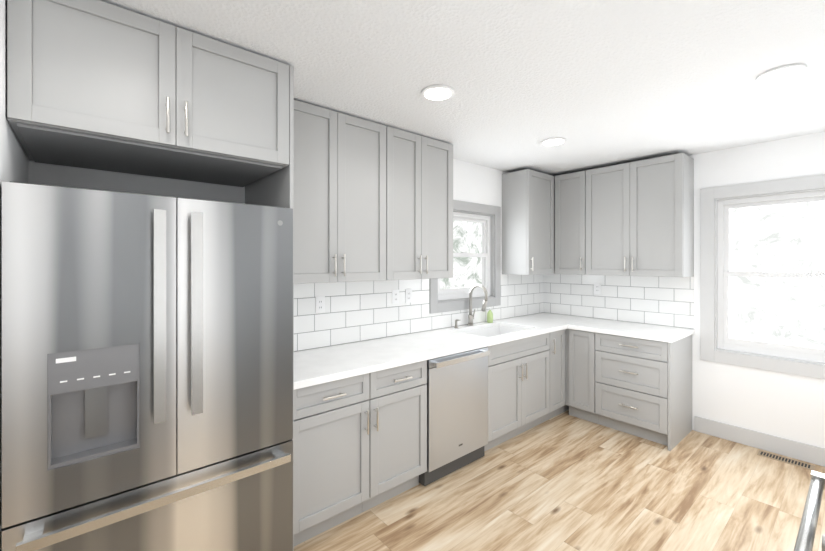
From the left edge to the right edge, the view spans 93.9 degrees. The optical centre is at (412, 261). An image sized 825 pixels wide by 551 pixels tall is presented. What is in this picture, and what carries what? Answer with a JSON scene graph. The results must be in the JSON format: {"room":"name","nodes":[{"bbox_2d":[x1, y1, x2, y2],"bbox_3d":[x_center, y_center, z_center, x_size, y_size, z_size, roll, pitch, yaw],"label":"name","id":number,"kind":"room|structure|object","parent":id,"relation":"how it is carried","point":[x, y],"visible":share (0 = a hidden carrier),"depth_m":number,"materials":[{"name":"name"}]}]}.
{"room":"kitchen","nodes":[
{"label":"kitchen","id":0,"kind":"room"},
{"bbox_2d":[0,0,28,550],"bbox_3d":[-1.595,0.276,1.398,0.222,2.488,0.798,0,0,-40],"label":"wall","id":1,"kind":"structure","parent":0,"point":[14,162],"depth_m":1.24,"materials":[{"name":"white paint"}]},
{"bbox_2d":[29,159,508,313],"bbox_3d":[-0.968,0.275,2.564,6.850,2.490,0.160,0,0,-40],"label":"wall","id":2,"kind":"structure","parent":0,"point":[475,183],"depth_m":2.19,"materials":[{"name":"white paint"}]},
{"bbox_2d":[294,100,349,283],"bbox_3d":[-0.727,-0.414,2.449,0.502,1.088,0.323,0,0,-40],"label":"upper cabinet","id":3,"kind":"object","parent":2,"relation":"attached to","point":[321,135],"depth_m":2.39,"materials":[{"name":"grey paint"}]},
{"bbox_2d":[350,116,397,281],"bbox_3d":[-0.432,-0.414,2.700,0.507,1.088,0.323,0,0,-40],"label":"upper cabinet","id":4,"kind":"object","parent":2,"relation":"attached to","point":[373,201],"depth_m":2.64,"materials":[{"name":"grey paint"}]},
{"bbox_2d":[294,274,543,351],"bbox_3d":[0.271,0.367,3.508,3.400,0.473,0.007,0,0,-40],"label":"backsplash","id":5,"kind":"structure","parent":2,"relation":"attached to","point":[357,311],"depth_m":3.05,"materials":[{"name":"tile"}]},
{"bbox_2d":[315,296,324,312],"bbox_3d":[-0.650,0.299,2.714,0.070,0.114,0.008,0,0,-40],"label":"electrical outlet","id":6,"kind":"object","parent":5,"relation":"attached to","point":[319,304],"depth_m":2.71,"materials":[{"name":"white plastic"}]},
{"bbox_2d":[392,290,398,303],"bbox_3d":[-0.138,0.285,3.149,0.070,0.114,0.008,0,0,-40],"label":"electrical outlet","id":7,"kind":"object","parent":5,"relation":"attached to","point":[395,293],"depth_m":3.15,"materials":[{"name":"white plastic"}]},
{"bbox_2d":[405,289,411,302],"bbox_3d":[-0.031,0.285,3.240,0.070,0.114,0.008,0,0,-40],"label":"electrical outlet","id":8,"kind":"object","parent":5,"relation":"attached to","point":[408,292],"depth_m":3.24,"materials":[{"name":"white plastic"}]},
{"bbox_2d":[398,129,452,279],"bbox_3d":[-0.050,-0.414,3.025,0.736,1.088,0.323,0,0,-40],"label":"upper cabinet","id":9,"kind":"object","parent":2,"relation":"attached to","point":[425,164],"depth_m":2.93,"materials":[{"name":"grey paint"}]},
{"bbox_2d":[429,200,500,313],"bbox_3d":[0.498,-0.062,3.773,1.010,1.035,0.139,0,0,-40],"label":"window","id":10,"kind":"structure","parent":2,"relation":"in","point":[488,217],"depth_m":3.88,"materials":[{"name":"grey paint"}]},
{"bbox_2d":[502,169,554,274],"bbox_3d":[1.375,-0.400,4.215,0.818,1.060,0.358,0,0,-40],"label":"upper cabinet","id":11,"kind":"object","parent":2,"relation":"attached to","point":[528,221],"visible":0.96,"depth_m":3.98,"materials":[{"name":"grey paint"}]},
{"bbox_2d":[100,0,824,176],"bbox_3d":[0.158,-1.020,1.349,6.990,0.100,3.750,0,0,-40],"label":"ceiling","id":12,"kind":"structure","parent":0,"point":[595,84],"depth_m":1.91,"materials":[{"name":"white paint"}]},
{"bbox_2d":[421,85,454,100],"bbox_3d":[0.145,-0.963,2.198,0.189,0.013,0.189,0,0,5],"label":"recessed light","id":13,"kind":"object","parent":12,"relation":"in","point":[446,92],"depth_m":2.18,"materials":[{"name":"white plastic"}]},
{"bbox_2d":[541,137,565,145],"bbox_3d":[1.128,-0.963,3.087,0.189,0.013,0.189,0,0,5],"label":"recessed light","id":14,"kind":"object","parent":12,"relation":"in","point":[554,141],"depth_m":3.06,"materials":[{"name":"white plastic"}]},
{"bbox_2d":[756,64,806,83],"bbox_3d":[1.890,-0.963,1.976,0.189,0.013,0.189,0,0,5],"label":"recessed light","id":15,"kind":"object","parent":12,"relation":"in","point":[786,72],"depth_m":1.96,"materials":[{"name":"white plastic"}]},
{"bbox_2d":[294,410,824,550],"bbox_3d":[0.158,1.570,1.349,6.990,0.100,3.750,0,0,-40],"label":"floor","id":16,"kind":"structure","parent":0,"point":[565,481],"depth_m":2.44,"materials":[{"name":"brown wood"}]},
{"bbox_2d":[2,181,292,550],"bbox_3d":[-1.129,0.631,1.739,0.920,1.777,0.828,0,0,-40],"label":"refrigerator","id":17,"kind":"object","parent":16,"relation":"on","point":[147,372],"visible":1,"depth_m":1.40,"materials":[{"name":"silver metal"}]},
{"bbox_2d":[7,0,293,550],"bbox_3d":[-1.163,0.281,1.816,0.973,2.478,0.724,0,0,-40],"label":"tall cabinet","id":18,"kind":"object","parent":16,"relation":"on","point":[98,85],"visible":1,"depth_m":1.53,"materials":[{"name":"grey paint"}]},
{"bbox_2d":[294,360,426,545],"bbox_3d":[-0.463,1.083,2.487,0.956,0.874,0.608,0,0,-40],"label":"base cabinet","id":19,"kind":"object","parent":16,"relation":"on","point":[360,443],"depth_m":2.22,"materials":[{"name":"grey paint"}]},
{"bbox_2d":[294,312,589,389],"bbox_3d":[0.480,0.727,3.270,3.406,0.243,0.636,0,0,-40],"label":"countertop","id":20,"kind":"structure","parent":19,"relation":"on","point":[316,366],"depth_m":2.74,"materials":[{"name":"white stone"}]},
{"bbox_2d":[468,284,487,325],"bbox_3d":[0.622,0.404,3.611,0.084,0.399,0.232,0,0,-40],"label":"faucet","id":21,"kind":"object","parent":20,"relation":"on","point":[471,316],"visible":1,"depth_m":3.65,"materials":[{"name":"silver metal"}]},
{"bbox_2d":[487,307,492,322],"bbox_3d":[0.774,0.529,3.843,0.060,0.150,0.060,0,0,-40],"label":"soap bottle","id":22,"kind":"object","parent":20,"relation":"on","point":[489,316],"visible":0.98,"depth_m":3.82,"materials":[{"name":"green plastic"}]},
{"bbox_2d":[419,347,489,485],"bbox_3d":[0.163,1.084,2.981,0.628,0.872,0.652,0,0,-40],"label":"dishwasher","id":23,"kind":"object","parent":16,"relation":"on","point":[457,411],"visible":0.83,"depth_m":2.74,"materials":[{"name":"grey metal"}]},
{"bbox_2d":[490,327,568,426],"bbox_3d":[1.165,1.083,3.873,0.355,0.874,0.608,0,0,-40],"label":"base cabinet","id":24,"kind":"object","parent":16,"relation":"on","point":[528,375],"depth_m":3.38,"materials":[{"name":"grey paint"}]},
{"bbox_2d":[566,329,691,450],"bbox_3d":[1.998,1.083,3.618,0.644,0.874,0.896,0,0,-40],"label":"base cabinet","id":25,"kind":"object","parent":16,"relation":"on","point":[641,388],"visible":0.98,"depth_m":3.35,"materials":[{"name":"grey paint"}]},
{"bbox_2d":[570,318,694,342],"bbox_3d":[2.025,0.625,3.584,0.646,0.039,0.843,0,0,-40],"label":"countertop","id":26,"kind":"structure","parent":25,"relation":"on","point":[669,334],"depth_m":3.47,"materials":[{"name":"white stone"}]},
{"bbox_2d":[757,450,814,470],"bbox_3d":[2.857,1.518,2.950,0.105,0.004,0.310,0,0,-40],"label":"floor vent","id":27,"kind":"object","parent":16,"relation":"in","point":[787,460],"visible":0.98,"depth_m":2.94,"materials":[{"name":"beige metal"}]},
{"bbox_2d":[794,470,824,550],"bbox_3d":[1.386,0.985,0.840,0.760,1.070,0.762,0,0,-40],"label":"range","id":28,"kind":"object","parent":16,"relation":"on","point":[807,530],"visible":1,"depth_m":1.13,"materials":[{"name":"silver metal"}]},
{"bbox_2d":[598,132,824,447],"bbox_3d":[2.704,0.275,3.411,0.160,2.490,3.310,0,0,-40],"label":"wall","id":29,"kind":"structure","parent":0,"point":[785,405],"depth_m":3.15,"materials":[{"name":"white paint"}]},
{"bbox_2d":[544,274,693,328],"bbox_3d":[2.054,0.367,4.045,0.007,0.473,1.499,0,0,-40],"label":"backsplash","id":30,"kind":"structure","parent":29,"relation":"attached to","point":[664,301],"depth_m":3.91,"materials":[{"name":"tile"}]},
{"bbox_2d":[594,283,600,293],"bbox_3d":[1.979,0.285,4.120,0.008,0.114,0.070,0,0,-40],"label":"electrical outlet","id":31,"kind":"object","parent":30,"relation":"attached to","point":[597,288],"visible":1,"depth_m":4.12,"materials":[{"name":"white plastic"}]},
{"bbox_2d":[555,153,693,276],"bbox_3d":[2.025,-0.400,3.806,0.359,1.060,1.173,0,0,-40],"label":"upper cabinet","id":32,"kind":"object","parent":29,"relation":"attached to","point":[635,218],"visible":1,"depth_m":3.59,"materials":[{"name":"grey paint"}]},
{"bbox_2d":[694,416,824,466],"bbox_3d":[3.060,1.452,2.850,0.021,0.134,1.617,0,0,-40],"label":"baseboard","id":33,"kind":"structure","parent":29,"relation":"attached to","point":[812,454],"depth_m":3.10,"materials":[{"name":"grey paint"}]},
{"bbox_2d":[700,174,824,378],"bbox_3d":[3.100,0.110,2.901,0.139,1.520,1.500,0,0,-40],"label":"window","id":34,"kind":"structure","parent":29,"relation":"in","point":[718,344],"depth_m":3.28,"materials":[{"name":"grey paint"}]},
{"label":"outside","id":35,"kind":"structure","parent":0,"visible":0},
{"bbox_2d":[440,220,481,289],"bbox_3d":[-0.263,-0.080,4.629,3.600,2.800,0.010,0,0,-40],"label":"window","id":36,"kind":"structure","parent":35,"point":[467,238],"depth_m":5.49,"materials":[{"name":"clear glass"}]},
{"bbox_2d":[729,201,824,349],"bbox_3d":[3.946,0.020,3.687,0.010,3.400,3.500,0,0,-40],"label":"window","id":37,"kind":"structure","parent":35,"point":[788,238],"depth_m":3.93,"materials":[{"name":"clear glass"}]}
]}

